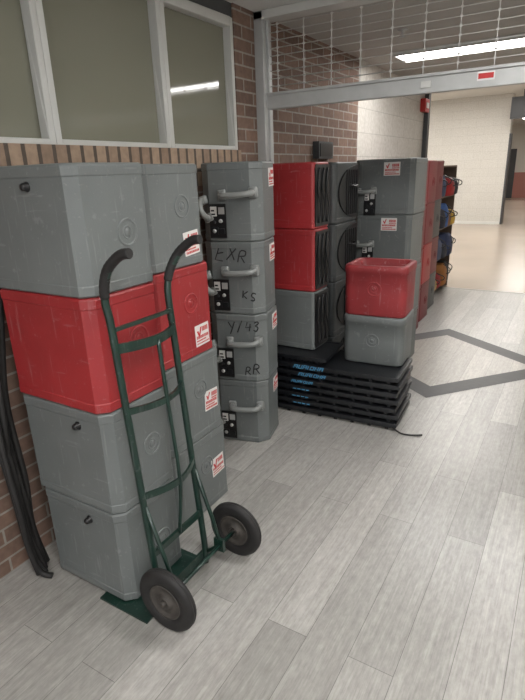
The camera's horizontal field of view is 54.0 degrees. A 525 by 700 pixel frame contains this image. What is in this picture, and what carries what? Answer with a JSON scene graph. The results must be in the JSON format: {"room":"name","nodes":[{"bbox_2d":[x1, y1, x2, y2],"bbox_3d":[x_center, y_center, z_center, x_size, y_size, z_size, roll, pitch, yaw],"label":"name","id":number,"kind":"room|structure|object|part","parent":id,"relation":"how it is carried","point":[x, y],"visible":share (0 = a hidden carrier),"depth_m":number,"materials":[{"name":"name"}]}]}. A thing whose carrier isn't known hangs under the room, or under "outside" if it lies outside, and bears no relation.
{"room":"school corridor","nodes":[
{"label":"school corridor","id":0,"kind":"room"},
{"bbox_2d":[0,186,212,579],"bbox_3d":[-1.460,0.411,1.347,0.160,1.440,5.430,9,22,30],"label":"wall","id":1,"kind":"structure","parent":0,"point":[13,554],"depth_m":2.07,"materials":[{"name":"brown brick"}]},
{"bbox_2d":[0,0,55,144],"bbox_3d":[-1.010,-1.023,1.643,0.075,0.682,0.660,9,22,30],"label":"window","id":2,"kind":"structure","parent":1,"relation":"in","point":[26,117],"depth_m":1.88,"materials":[{"name":"glass"}]},
{"bbox_2d":[35,0,170,147],"bbox_3d":[-0.667,-1.222,2.183,0.075,0.682,0.680,9,22,30],"label":"window","id":3,"kind":"structure","parent":1,"relation":"in","point":[104,59],"depth_m":2.20,"materials":[{"name":"glass"}]},
{"bbox_2d":[0,143,241,185],"bbox_3d":[-1.534,-0.324,0.993,0.175,0.185,5.220,9,22,30],"label":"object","id":4,"kind":"structure","parent":1,"relation":"attached to","point":[11,154],"depth_m":2.20,"materials":[{"name":"brick"}]},
{"bbox_2d":[159,0,237,149],"bbox_3d":[-0.339,-1.412,2.699,0.075,0.682,0.600,9,22,30],"label":"window","id":5,"kind":"structure","parent":1,"relation":"in","point":[197,40],"depth_m":2.71,"materials":[{"name":"glass"}]},
{"bbox_2d":[231,3,257,160],"bbox_3d":[-0.162,-1.482,3.063,0.160,0.930,0.210,9,22,30],"label":"wall pier","id":6,"kind":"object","parent":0,"point":[242,18],"visible":0.36,"depth_m":2.99,"materials":[{"name":"brown brick"}]},
{"bbox_2d":[0,198,524,699],"bbox_3d":[5.685,-2.294,10.742,11.500,0.060,29.500,9,22,30],"label":"floor","id":7,"kind":"structure","parent":0,"point":[387,564],"depth_m":2.01,"materials":[{"name":"grey plastic"}]},
{"bbox_2d":[0,288,53,577],"bbox_3d":[-0.934,0.319,1.920,0.120,1.201,0.203,-8,20,-16],"label":"power cable","id":8,"kind":"object","parent":7,"relation":"on","point":[12,463],"visible":0.99,"depth_m":1.94,"materials":[{"name":"black rubber"}]},
{"bbox_2d":[46,476,181,600],"bbox_3d":[-0.590,0.685,2.055,0.427,0.382,0.338,9,22,30],"label":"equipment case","id":9,"kind":"object","parent":7,"relation":"on","point":[109,551],"visible":0.72,"depth_m":1.92,"materials":[{"name":"grey plastic"}]},
{"bbox_3d":[-0.630,0.615,1.860,0.030,0.030,0.024,9,22,30],"label":"knob","id":10,"kind":"part","parent":9,"relation":"part of","materials":[{"name":"black plastic"}]},
{"bbox_2d":[24,386,172,513],"bbox_3d":[-0.611,0.322,1.935,0.447,0.382,0.338,9,22,29],"label":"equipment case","id":11,"kind":"object","parent":9,"relation":"on","point":[81,455],"visible":0.83,"depth_m":1.80,"materials":[{"name":"grey plastic"}]},
{"bbox_3d":[-0.624,0.256,1.725,0.030,0.030,0.024,9,22,29],"label":"knob","id":12,"kind":"part","parent":11,"relation":"part of","materials":[{"name":"black plastic"}]},
{"bbox_2d":[0,282,162,414],"bbox_3d":[-0.625,-0.044,1.821,0.462,0.382,0.320,9,22,30],"label":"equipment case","id":13,"kind":"object","parent":11,"relation":"on","point":[61,347],"visible":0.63,"depth_m":1.68,"materials":[{"name":"red plastic"}]},
{"bbox_2d":[0,162,152,298],"bbox_3d":[-0.643,-0.403,1.688,0.462,0.382,0.338,9,22,29],"label":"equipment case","id":14,"kind":"object","parent":13,"relation":"on","point":[60,223],"visible":0.99,"depth_m":1.54,"materials":[{"name":"grey plastic"}]},
{"bbox_3d":[-0.693,-0.474,1.500,0.030,0.030,0.024,9,22,29],"label":"knob","id":15,"kind":"part","parent":14,"relation":"part of","materials":[{"name":"black plastic"}]},
{"bbox_2d":[99,235,261,631],"bbox_3d":[-0.324,0.277,1.811,0.434,1.315,0.478,9,22,30],"label":"hand truck","id":16,"kind":"object","parent":7,"relation":"on","point":[165,596],"visible":1,"depth_m":1.77,"materials":[{"name":"green paint"}]},
{"bbox_3d":[-0.423,0.343,1.685,0.100,1.256,0.037,9,22,30],"label":"rail","id":17,"kind":"part","parent":16,"relation":"part of","materials":[{"name":"green paint"}]},
{"bbox_3d":[-0.419,0.869,2.015,0.236,0.070,0.358,9,22,30],"label":"toe plate","id":18,"kind":"part","parent":16,"relation":"part of","materials":[{"name":"green paint"}]},
{"bbox_3d":[-0.273,0.256,1.921,0.100,1.256,0.060,9,22,30],"label":"rail","id":19,"kind":"part","parent":16,"relation":"part of","materials":[{"name":"green paint"}]},
{"bbox_2d":[171,419,227,523],"bbox_3d":[-0.432,0.552,2.452,0.382,0.384,0.425,9,22,30],"label":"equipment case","id":20,"kind":"object","parent":7,"relation":"on","point":[209,450],"visible":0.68,"depth_m":2.37,"materials":[{"name":"grey plastic"}]},
{"bbox_2d":[165,344,221,456],"bbox_3d":[-0.447,0.192,2.316,0.382,0.384,0.405,9,22,30],"label":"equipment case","id":21,"kind":"object","parent":20,"relation":"on","point":[200,372],"visible":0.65,"depth_m":2.23,"materials":[{"name":"grey plastic"}]},
{"bbox_2d":[152,260,211,370],"bbox_3d":[-0.469,-0.169,2.182,0.382,0.384,0.380,9,22,30],"label":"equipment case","id":22,"kind":"object","parent":21,"relation":"on","point":[189,284],"visible":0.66,"depth_m":2.09,"materials":[{"name":"red plastic"}]},
{"bbox_2d":[141,164,202,273],"bbox_3d":[-0.486,-0.528,2.042,0.382,0.384,0.350,9,22,30],"label":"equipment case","id":23,"kind":"object","parent":22,"relation":"on","point":[170,192],"visible":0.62,"depth_m":1.92,"materials":[{"name":"grey plastic"}]},
{"bbox_2d":[218,368,278,441],"bbox_3d":[-0.105,0.317,3.091,0.343,0.388,0.365,4,20,17],"label":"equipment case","id":24,"kind":"object","parent":7,"relation":"on","point":[248,409],"visible":0.71,"depth_m":2.99,"materials":[{"name":"grey plastic"}]},
{"bbox_3d":[-0.194,0.437,3.027,0.090,0.170,0.018,4,20,17],"label":"socket panel","id":25,"kind":"part","parent":24,"relation":"part of","materials":[{"name":"black plastic"}]},
{"bbox_2d":[211,305,277,380],"bbox_3d":[-0.114,-0.048,2.962,0.343,0.388,0.365,4,20,17],"label":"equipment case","id":26,"kind":"object","parent":24,"relation":"on","point":[246,344],"visible":0.73,"depth_m":2.86,"materials":[{"name":"grey plastic"}]},
{"bbox_3d":[-0.273,0.016,2.882,0.052,0.134,0.087,-16,13,22],"label":"handle","id":27,"kind":"part","parent":26,"relation":"part of","materials":[{"name":"grey plastic"}]},
{"bbox_3d":[-0.203,0.071,2.898,0.090,0.170,0.018,4,20,17],"label":"socket panel","id":28,"kind":"part","parent":26,"relation":"part of","materials":[{"name":"black plastic"}]},
{"bbox_2d":[205,236,275,314],"bbox_3d":[-0.131,-0.416,2.838,0.343,0.388,0.365,4,20,17],"label":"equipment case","id":29,"kind":"object","parent":26,"relation":"on","point":[240,275],"visible":0.91,"depth_m":2.74,"materials":[{"name":"grey plastic"}]},
{"bbox_3d":[-0.290,-0.351,2.758,0.052,0.134,0.087,-16,13,22],"label":"handle","id":30,"kind":"part","parent":29,"relation":"part of","materials":[{"name":"grey plastic"}]},
{"bbox_3d":[-0.220,-0.296,2.773,0.090,0.170,0.018,4,20,17],"label":"socket panel","id":31,"kind":"part","parent":29,"relation":"part of","materials":[{"name":"black plastic"}]},
{"bbox_2d":[198,161,274,241],"bbox_3d":[-0.140,-0.781,2.708,0.343,0.388,0.365,4,20,17],"label":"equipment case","id":32,"kind":"object","parent":29,"relation":"on","point":[237,200],"visible":0.99,"depth_m":2.61,"materials":[{"name":"grey plastic"}]},
{"bbox_3d":[-0.299,-0.717,2.628,0.052,0.134,0.087,-16,13,22],"label":"handle","id":33,"kind":"part","parent":32,"relation":"part of","materials":[{"name":"grey plastic"}]},
{"bbox_3d":[-0.229,-0.662,2.644,0.090,0.170,0.018,4,20,17],"label":"socket panel","id":34,"kind":"part","parent":32,"relation":"part of","materials":[{"name":"black plastic"}]},
{"bbox_3d":[-0.133,-0.774,2.555,0.209,0.052,0.087,1,19,18],"label":"handle","id":35,"kind":"part","parent":32,"relation":"part of","materials":[{"name":"grey plastic"}]},
{"bbox_3d":[-0.124,-0.408,2.684,0.209,0.052,0.087,1,19,18],"label":"handle","id":36,"kind":"part","parent":29,"relation":"part of","materials":[{"name":"grey plastic"}]},
{"bbox_3d":[-0.107,-0.041,2.808,0.209,0.052,0.087,1,19,18],"label":"handle","id":37,"kind":"part","parent":26,"relation":"part of","materials":[{"name":"grey plastic"}]},
{"bbox_3d":[-0.099,0.325,2.938,0.209,0.052,0.087,1,19,18],"label":"handle","id":38,"kind":"part","parent":24,"relation":"part of","materials":[{"name":"grey plastic"}]},
{"bbox_2d":[327,329,344,349],"bbox_3d":[0.476,0.011,3.921,0.407,0.386,0.400,9,22,30],"label":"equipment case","id":39,"kind":"object","parent":7,"relation":"on","point":[340,337],"visible":0.05,"depth_m":3.71,"materials":[{"name":"grey plastic"}]},
{"bbox_2d":[327,277,345,335],"bbox_3d":[0.463,-0.353,3.795,0.407,0.386,0.400,9,22,30],"label":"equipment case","id":40,"kind":"object","parent":39,"relation":"on","point":[336,290],"visible":0.2,"depth_m":3.60,"materials":[{"name":"grey plastic"}]},
{"bbox_2d":[327,220,356,281],"bbox_3d":[0.450,-0.718,3.668,0.407,0.386,0.400,9,22,30],"label":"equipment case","id":41,"kind":"object","parent":40,"relation":"on","point":[342,236],"visible":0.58,"depth_m":3.51,"materials":[{"name":"grey plastic"}]},
{"bbox_2d":[328,162,358,223],"bbox_3d":[0.438,-1.083,3.542,0.407,0.386,0.400,9,22,30],"label":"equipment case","id":42,"kind":"object","parent":41,"relation":"on","point":[343,178],"visible":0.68,"depth_m":3.39,"materials":[{"name":"grey plastic"}]},
{"bbox_2d":[278,400,409,428],"bbox_3d":[0.494,0.357,3.435,0.880,0.048,0.380,8,21,26],"label":"flat tray","id":43,"kind":"object","parent":7,"relation":"on","point":[295,406],"visible":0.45,"depth_m":3.24,"materials":[{"name":"black plastic"}]},
{"bbox_2d":[278,393,410,421],"bbox_3d":[0.498,0.311,3.419,0.880,0.048,0.381,8,21,26],"label":"flat tray","id":44,"kind":"object","parent":43,"relation":"on","point":[291,399],"visible":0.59,"depth_m":3.23,"materials":[{"name":"black plastic"}]},
{"bbox_2d":[277,387,408,414],"bbox_3d":[0.482,0.265,3.404,0.880,0.048,0.381,8,21,27],"label":"flat tray","id":45,"kind":"object","parent":44,"relation":"on","point":[297,393],"visible":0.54,"depth_m":3.21,"materials":[{"name":"black plastic"}]},
{"bbox_2d":[277,379,411,406],"bbox_3d":[0.493,0.219,3.386,0.880,0.048,0.381,8,21,26],"label":"flat tray","id":46,"kind":"object","parent":45,"relation":"on","point":[297,386],"visible":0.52,"depth_m":3.20,"materials":[{"name":"black plastic"}]},
{"bbox_2d":[277,373,410,399],"bbox_3d":[0.482,0.172,3.371,0.880,0.048,0.381,8,21,27],"label":"flat tray","id":47,"kind":"object","parent":46,"relation":"on","point":[369,392],"visible":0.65,"depth_m":3.18,"materials":[{"name":"black plastic"}]},
{"bbox_2d":[291,379,312,384],"bbox_3d":[0.251,0.203,3.282,0.152,0.020,0.001,8,21,27],"label":"print","id":48,"kind":"object","parent":47,"relation":"on","point":[293,380],"depth_m":3.29},
{"bbox_2d":[277,365,412,391],"bbox_3d":[0.492,0.126,3.354,0.880,0.048,0.381,8,21,26],"label":"flat tray","id":49,"kind":"object","parent":47,"relation":"on","point":[394,386],"visible":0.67,"depth_m":3.17,"materials":[{"name":"black plastic"}]},
{"bbox_2d":[298,372,325,378],"bbox_3d":[0.310,0.162,3.238,0.190,0.025,0.001,8,21,26],"label":"print","id":50,"kind":"object","parent":49,"relation":"on","point":[299,372],"depth_m":3.23},
{"bbox_2d":[277,349,412,383],"bbox_3d":[0.484,0.080,3.338,0.880,0.049,0.381,8,21,26],"label":"flat tray","id":51,"kind":"object","parent":49,"relation":"on","point":[337,365],"visible":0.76,"depth_m":3.18,"materials":[{"name":"black plastic"}]},
{"bbox_2d":[293,364,323,371],"bbox_3d":[0.287,0.112,3.230,0.209,0.028,0.001,8,21,26],"label":"print","id":52,"kind":"object","parent":51,"relation":"on","point":[294,364],"depth_m":3.23},
{"bbox_2d":[277,341,343,364],"bbox_3d":[0.290,0.002,3.440,0.420,0.045,0.360,8,21,26],"label":"flat tray","id":53,"kind":"object","parent":51,"relation":"on","point":[326,351],"visible":0.56,"depth_m":3.34,"materials":[{"name":"black plastic"}]},
{"bbox_2d":[274,286,328,349],"bbox_3d":[0.257,-0.231,3.456,0.348,0.386,0.220,9,22,30],"label":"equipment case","id":54,"kind":"object","parent":53,"relation":"on","point":[302,316],"visible":0.81,"depth_m":3.36,"materials":[{"name":"grey plastic"}]},
{"bbox_2d":[273,226,329,291],"bbox_3d":[0.244,-0.596,3.330,0.348,0.386,0.220,9,22,29],"label":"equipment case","id":55,"kind":"object","parent":54,"relation":"on","point":[301,260],"visible":0.84,"depth_m":3.23,"materials":[{"name":"red plastic"}]},
{"bbox_2d":[273,162,329,229],"bbox_3d":[0.231,-0.960,3.204,0.348,0.386,0.220,9,22,30],"label":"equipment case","id":56,"kind":"object","parent":55,"relation":"on","point":[300,189],"visible":0.84,"depth_m":3.11,"materials":[{"name":"red plastic"}]},
{"bbox_3d":[0.370,-0.939,3.127,0.028,0.356,0.195,9,22,30],"label":"panel","id":57,"kind":"part","parent":56,"relation":"part of","materials":[{"name":"black plastic"}]},
{"bbox_3d":[0.384,-0.575,3.255,0.028,0.356,0.195,9,22,29],"label":"panel","id":58,"kind":"part","parent":55,"relation":"part of","materials":[{"name":"black plastic"}]},
{"bbox_3d":[0.395,-0.210,3.379,0.028,0.356,0.195,9,22,30],"label":"panel","id":59,"kind":"part","parent":54,"relation":"part of","materials":[{"name":"black plastic"}]},
{"bbox_2d":[344,309,413,366],"bbox_3d":[0.741,-0.102,3.294,0.385,0.306,0.310,8,21,26],"label":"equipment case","id":60,"kind":"object","parent":51,"relation":"on","point":[385,341],"visible":0.95,"depth_m":3.16,"materials":[{"name":"grey plastic"}]},
{"bbox_2d":[345,257,416,318],"bbox_3d":[0.731,-0.392,3.194,0.385,0.306,0.310,8,21,26],"label":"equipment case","id":61,"kind":"object","parent":60,"relation":"on","point":[377,287],"visible":1,"depth_m":3.07,"materials":[{"name":"red plastic"}]},
{"bbox_2d":[391,426,421,435],"bbox_3d":[0.850,0.484,3.050,0.186,0.033,0.038,7,21,24],"label":"power cable","id":62,"kind":"object","parent":7,"relation":"on","point":[391,426],"visible":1,"depth_m":3.04,"materials":[{"name":"black rubber"}]},
{"bbox_2d":[416,289,419,328],"bbox_3d":[1.275,-0.384,4.979,0.402,0.388,0.360,9,22,30],"label":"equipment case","id":63,"kind":"object","parent":7,"relation":"on","point":[419,289],"visible":0.1,"depth_m":4.98,"materials":[{"name":"red plastic"}]},
{"bbox_2d":[419,248,422,288],"bbox_3d":[1.262,-0.750,4.853,0.402,0.388,0.360,9,22,30],"label":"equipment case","id":64,"kind":"object","parent":63,"relation":"on","point":[422,248],"visible":0.09,"depth_m":4.85,"materials":[{"name":"red plastic"}]},
{"bbox_2d":[421,205,425,248],"bbox_3d":[1.249,-1.117,4.726,0.402,0.388,0.360,9,22,30],"label":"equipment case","id":65,"kind":"object","parent":64,"relation":"on","point":[423,228],"visible":0.06,"depth_m":4.72,"materials":[{"name":"red plastic"}]},
{"bbox_2d":[425,160,428,204],"bbox_3d":[1.237,-1.484,4.599,0.402,0.388,0.360,9,22,30],"label":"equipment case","id":66,"kind":"object","parent":65,"relation":"on","point":[428,160],"visible":0.07,"depth_m":4.60,"materials":[{"name":"red plastic"}]},
{"bbox_2d":[418,279,428,321],"bbox_3d":[1.497,-0.538,5.402,0.402,0.388,0.360,9,22,30],"label":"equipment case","id":67,"kind":"object","parent":7,"relation":"on","point":[423,302],"visible":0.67,"depth_m":5.28,"materials":[{"name":"red plastic"}]},
{"bbox_2d":[421,241,431,283],"bbox_3d":[1.484,-0.904,5.275,0.402,0.388,0.360,9,22,30],"label":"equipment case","id":68,"kind":"object","parent":67,"relation":"on","point":[426,259],"visible":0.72,"depth_m":5.15,"materials":[{"name":"red plastic"}]},
{"bbox_2d":[423,202,434,244],"bbox_3d":[1.471,-1.271,5.149,0.402,0.388,0.360,9,22,30],"label":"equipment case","id":69,"kind":"object","parent":68,"relation":"on","point":[429,216],"visible":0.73,"depth_m":5.03,"materials":[{"name":"red plastic"}]},
{"bbox_2d":[426,160,437,203],"bbox_3d":[1.458,-1.637,5.022,0.402,0.388,0.360,9,22,30],"label":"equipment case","id":70,"kind":"object","parent":69,"relation":"on","point":[432,172],"visible":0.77,"depth_m":4.90,"materials":[{"name":"red plastic"}]},
{"bbox_2d":[427,271,435,308],"bbox_3d":[1.710,-0.693,5.830,0.402,0.388,0.360,9,22,30],"label":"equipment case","id":71,"kind":"object","parent":7,"relation":"on","point":[432,275],"visible":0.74,"depth_m":5.73,"materials":[{"name":"grey plastic"}]},
{"bbox_2d":[430,236,438,273],"bbox_3d":[1.698,-1.060,5.703,0.402,0.388,0.360,9,22,30],"label":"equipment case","id":72,"kind":"object","parent":71,"relation":"on","point":[434,248],"visible":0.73,"depth_m":5.60,"materials":[{"name":"red plastic"}]},
{"bbox_2d":[432,199,441,237],"bbox_3d":[1.685,-1.426,5.576,0.402,0.388,0.360,9,22,30],"label":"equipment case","id":73,"kind":"object","parent":72,"relation":"on","point":[437,208],"visible":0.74,"depth_m":5.47,"materials":[{"name":"grey plastic"}]},
{"bbox_2d":[435,160,444,199],"bbox_3d":[1.672,-1.793,5.449,0.402,0.388,0.360,9,22,30],"label":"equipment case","id":74,"kind":"object","parent":73,"relation":"on","point":[440,168],"visible":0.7,"depth_m":5.35,"materials":[{"name":"red plastic"}]},
{"bbox_2d":[438,165,456,287],"bbox_3d":[2.068,-1.469,6.334,0.320,1.500,0.904,9,22,30],"label":"storage rack","id":75,"kind":"object","parent":7,"relation":"on","point":[449,170],"visible":0.13,"depth_m":6.51,"materials":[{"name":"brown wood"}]},
{"bbox_2d":[435,272,444,288],"bbox_3d":[2.069,-0.862,6.348,0.341,0.184,0.191,10,22,30],"label":"bag","id":76,"kind":"object","parent":75,"relation":"on","point":[437,276],"visible":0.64,"depth_m":6.26,"materials":[{"name":"fabric"}]},
{"bbox_2d":[437,238,445,260],"bbox_3d":[1.995,-1.204,6.115,0.342,0.268,0.248,9,22,29],"label":"bag","id":77,"kind":"object","parent":75,"relation":"on","point":[440,247],"visible":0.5,"depth_m":6.03,"materials":[{"name":"fabric"}]},
{"bbox_2d":[436,263,450,285],"bbox_3d":[2.188,-0.962,6.501,0.347,0.264,0.223,9,22,28],"label":"bag","id":78,"kind":"object","parent":75,"relation":"on","point":[441,269],"visible":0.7,"depth_m":6.39,"materials":[{"name":"fabric"}]},
{"bbox_2d":[439,209,448,228],"bbox_3d":[2.011,-1.558,6.105,0.367,0.221,0.153,9,22,29],"label":"bag","id":79,"kind":"object","parent":75,"relation":"on","point":[442,212],"visible":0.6,"depth_m":6.00,"materials":[{"name":"fabric"}]},
{"bbox_2d":[437,260,451,279],"bbox_3d":[2.286,-1.032,6.700,0.345,0.260,0.227,9,22,28],"label":"bag","id":80,"kind":"object","parent":75,"relation":"on","point":[445,262],"visible":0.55,"depth_m":6.62,"materials":[{"name":"fabric"}]},
{"bbox_2d":[438,232,453,255],"bbox_3d":[2.207,-1.338,6.482,0.375,0.266,0.246,9,22,28],"label":"bag","id":81,"kind":"object","parent":75,"relation":"on","point":[445,236],"visible":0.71,"depth_m":6.35,"materials":[{"name":"fabric"}]},
{"bbox_2d":[441,243,450,257],"bbox_3d":[2.119,-1.222,6.307,0.350,0.167,0.185,9,22,28],"label":"bag","id":82,"kind":"object","parent":75,"relation":"on","point":[444,250],"visible":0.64,"depth_m":6.21,"materials":[{"name":"fabric"}]},
{"bbox_2d":[441,203,451,226],"bbox_3d":[2.089,-1.626,6.209,0.364,0.277,0.123,10,22,30],"label":"bag","id":83,"kind":"object","parent":75,"relation":"on","point":[444,207],"visible":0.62,"depth_m":6.11,"materials":[{"name":"fabric"}]},
{"bbox_2d":[442,175,451,196],"bbox_3d":[2.012,-1.903,5.969,0.340,0.242,0.154,8,22,28],"label":"bag","id":84,"kind":"object","parent":75,"relation":"on","point":[444,176],"visible":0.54,"depth_m":5.89,"materials":[{"name":"fabric"}]},
{"bbox_2d":[445,178,456,195],"bbox_3d":[2.119,-1.940,6.127,0.364,0.202,0.222,10,22,30],"label":"bag","id":85,"kind":"object","parent":75,"relation":"on","point":[450,188],"visible":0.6,"depth_m":6.01,"materials":[{"name":"fabric"}]},
{"bbox_2d":[447,211,454,225],"bbox_3d":[2.191,-1.636,6.361,0.347,0.189,0.219,9,22,28],"label":"bag","id":86,"kind":"object","parent":75,"relation":"on","point":[450,216],"visible":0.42,"depth_m":6.28,"materials":[{"name":"fabric"}]},
{"bbox_2d":[448,209,457,223],"bbox_3d":[2.283,-1.693,6.528,0.363,0.182,0.168,10,22,30],"label":"bag","id":87,"kind":"object","parent":75,"relation":"on","point":[454,211],"visible":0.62,"depth_m":6.43,"materials":[{"name":"fabric"}]},
{"bbox_2d":[454,178,461,193],"bbox_3d":[2.301,-2.037,6.399,0.346,0.195,0.154,10,22,30],"label":"bag","id":88,"kind":"object","parent":75,"relation":"on","point":[456,186],"visible":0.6,"depth_m":6.32,"materials":[{"name":"fabric"}]},
{"bbox_2d":[409,329,524,397],"bbox_3d":[1.483,0.063,4.255,1.800,0.001,1.700,9,22,30],"label":"trim","id":89,"kind":"structure","parent":7,"relation":"on","point":[421,388],"depth_m":3.82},
{"bbox_2d":[410,335,524,385],"bbox_3d":[1.480,0.063,4.256,1.350,0.001,1.275,9,22,30],"label":"floor","id":90,"kind":"structure","parent":7,"relation":"on","point":[438,360],"depth_m":4.14,"materials":[{"name":"beige plastic"}]},
{"bbox_2d":[408,310,416,357],"bbox_3d":[0.997,-0.129,4.279,0.450,0.396,0.425,10,22,31],"label":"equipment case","id":91,"kind":"object","parent":90,"relation":"on","point":[415,312],"visible":0.07,"depth_m":4.26,"materials":[{"name":"grey plastic"}]},
{"bbox_2d":[413,262,420,310],"bbox_3d":[0.989,-0.497,4.149,0.450,0.396,0.425,10,22,31],"label":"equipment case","id":92,"kind":"object","parent":91,"relation":"on","point":[417,277],"visible":0.09,"depth_m":4.12,"materials":[{"name":"grey plastic"}]},
{"bbox_2d":[355,212,423,262],"bbox_3d":[0.972,-0.866,4.024,0.450,0.396,0.425,10,22,31],"label":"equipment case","id":93,"kind":"object","parent":92,"relation":"on","point":[378,235],"visible":0.74,"depth_m":3.89,"materials":[{"name":"grey plastic"}]},
{"bbox_3d":[0.773,-0.813,3.963,0.164,0.052,0.087,6,21,32],"label":"handle","id":94,"kind":"part","parent":93,"relation":"part of","materials":[{"name":"grey plastic"}]},
{"bbox_3d":[0.810,-0.729,3.991,0.090,0.170,0.018,10,22,31],"label":"socket panel","id":95,"kind":"part","parent":93,"relation":"part of","materials":[{"name":"black plastic"}]},
{"bbox_2d":[357,158,427,214],"bbox_3d":[0.963,-1.234,3.894,0.450,0.396,0.425,10,22,31],"label":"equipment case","id":96,"kind":"object","parent":93,"relation":"on","point":[395,186],"visible":0.92,"depth_m":3.77,"materials":[{"name":"grey plastic"}]},
{"bbox_3d":[0.764,-1.181,3.833,0.164,0.052,0.087,6,21,32],"label":"handle","id":97,"kind":"part","parent":96,"relation":"part of","materials":[{"name":"grey plastic"}]},
{"bbox_3d":[0.802,-1.097,3.861,0.090,0.170,0.018,10,22,31],"label":"socket panel","id":98,"kind":"part","parent":96,"relation":"part of","materials":[{"name":"black plastic"}]},
{"bbox_2d":[443,287,524,293],"bbox_3d":[3.536,-0.628,6.046,3.480,0.002,0.040,9,22,30],"label":"trim","id":99,"kind":"structure","parent":7,"relation":"on","point":[443,287],"depth_m":6.46,"materials":[{"name":"paint"}]},
{"bbox_2d":[253,19,358,162],"bbox_3d":[0.349,-1.084,4.064,0.160,2.370,1.690,9,22,30],"label":"brick wall","id":100,"kind":"structure","parent":0,"point":[295,130],"depth_m":3.69,"materials":[{"name":"brown brick"}]},
{"bbox_2d":[313,141,332,158],"bbox_3d":[0.465,-1.521,3.922,0.055,0.120,0.260,9,22,30],"label":"loudspeaker","id":101,"kind":"object","parent":100,"relation":"attached to","point":[321,149],"visible":1,"depth_m":3.85,"materials":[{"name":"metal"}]},
{"bbox_2d":[225,0,524,76],"bbox_3d":[0.983,-1.511,1.530,3.650,0.050,9.370,9,22,30],"label":"ceiling","id":102,"kind":"structure","parent":0,"point":[494,5],"depth_m":3.42,"materials":[{"name":"paint"}]},
{"bbox_2d":[189,0,231,17],"bbox_3d":[-1.563,-1.083,0.732,0.130,0.070,5.220,9,22,30],"label":"trim","id":103,"kind":"structure","parent":102,"relation":"attached to","point":[222,6],"depth_m":2.70,"materials":[{"name":"metal"}]},
{"bbox_2d":[397,28,407,37],"bbox_3d":[0.941,-2.125,3.459,0.070,0.048,0.070,9,22,30],"label":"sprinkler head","id":104,"kind":"object","parent":102,"relation":"attached to","point":[402,30],"visible":0.97,"depth_m":3.44},
{"bbox_2d":[392,33,524,62],"bbox_3d":[1.963,-2.285,3.792,1.940,0.030,0.340,9,22,30],"label":"recessed light","id":105,"kind":"object","parent":102,"relation":"in","point":[518,40],"visible":0.88,"depth_m":3.98,"materials":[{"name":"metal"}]},
{"bbox_2d":[253,0,524,163],"bbox_3d":[1.484,-0.597,2.541,3.430,2.370,0.110,9,22,30],"label":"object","id":106,"kind":"object","parent":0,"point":[267,101],"visible":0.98,"depth_m":2.80,"materials":[{"name":"metal"}]},
{"bbox_3d":[0.042,-0.832,3.365,0.075,2.370,0.100,9,22,30],"label":"guide rail","id":107,"kind":"part","parent":106,"relation":"part of","materials":[{"name":"metal"}]},
{"bbox_2d":[253,0,524,91],"bbox_3d":[1.452,-1.515,2.223,3.430,0.424,0.110,9,22,30],"label":"grille","id":108,"kind":"object","parent":106,"relation":"attached to","point":[263,19],"depth_m":2.79,"materials":[{"name":"metal"}]},
{"bbox_2d":[357,60,424,159],"bbox_3d":[1.351,-1.664,5.639,0.160,2.370,2.220,9,22,30],"label":"wall","id":109,"kind":"structure","parent":0,"point":[388,128],"depth_m":5.13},
{"bbox_2d":[420,98,429,112],"bbox_3d":[1.906,-2.863,6.033,0.066,0.140,0.180,9,22,30],"label":"fire alarm box","id":110,"kind":"object","parent":109,"relation":"attached to","point":[424,106],"visible":1,"depth_m":5.98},
{"bbox_2d":[421,94,430,157],"bbox_3d":[1.993,-1.976,6.474,0.070,2.370,0.090,9,22,30],"label":"trim","id":111,"kind":"structure","parent":109,"relation":"attached to","point":[426,121],"depth_m":6.21,"materials":[{"name":"metal"}]},
{"bbox_2d":[427,93,515,221],"bbox_3d":[4.201,-5.126,14.242,4.700,3.100,0.300,9,22,30],"label":"wall","id":112,"kind":"structure","parent":0,"point":[471,134],"depth_m":13.30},
{"bbox_2d":[453,221,498,223],"bbox_3d":[4.170,-3.648,14.610,4.700,0.070,0.015,9,22,30],"label":"baseboard","id":113,"kind":"structure","parent":112,"relation":"attached to","point":[455,222],"depth_m":13.73,"materials":[{"name":"paint"}]},
{"bbox_2d":[499,133,512,223],"bbox_3d":[6.250,-4.367,13.218,0.040,2.200,0.320,9,22,30],"label":"trim","id":114,"kind":"structure","parent":112,"relation":"attached to","point":[511,134],"depth_m":13.13,"materials":[{"name":"metal"}]},
{"bbox_2d":[431,84,524,124],"bbox_3d":[7.981,-6.664,13.486,11.500,0.050,20.130,9,22,30],"label":"ceiling","id":115,"kind":"structure","parent":0,"point":[518,90],"depth_m":12.25,"materials":[{"name":"paint"}]},
{"bbox_2d":[510,89,524,118],"bbox_3d":[6.048,-5.701,11.921,0.520,0.620,0.085,9,22,30],"label":"display","id":116,"kind":"object","parent":115,"relation":"hanging from","point":[518,103],"visible":1,"depth_m":11.96,"materials":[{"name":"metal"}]},
{"bbox_2d":[511,124,524,197],"bbox_3d":[11.816,-8.418,22.991,8.200,3.100,0.240,9,22,30],"label":"wall","id":117,"kind":"structure","parent":0,"point":[518,131],"depth_m":23.05,"materials":[{"name":"brown paint"}]},
{"bbox_2d":[506,149,516,197],"bbox_3d":[11.048,-8.018,23.441,0.750,2.100,0.060,9,22,30],"label":"door","id":118,"kind":"structure","parent":117,"relation":"in","point":[513,155],"depth_m":23.28,"materials":[{"name":"metal"}]}
]}

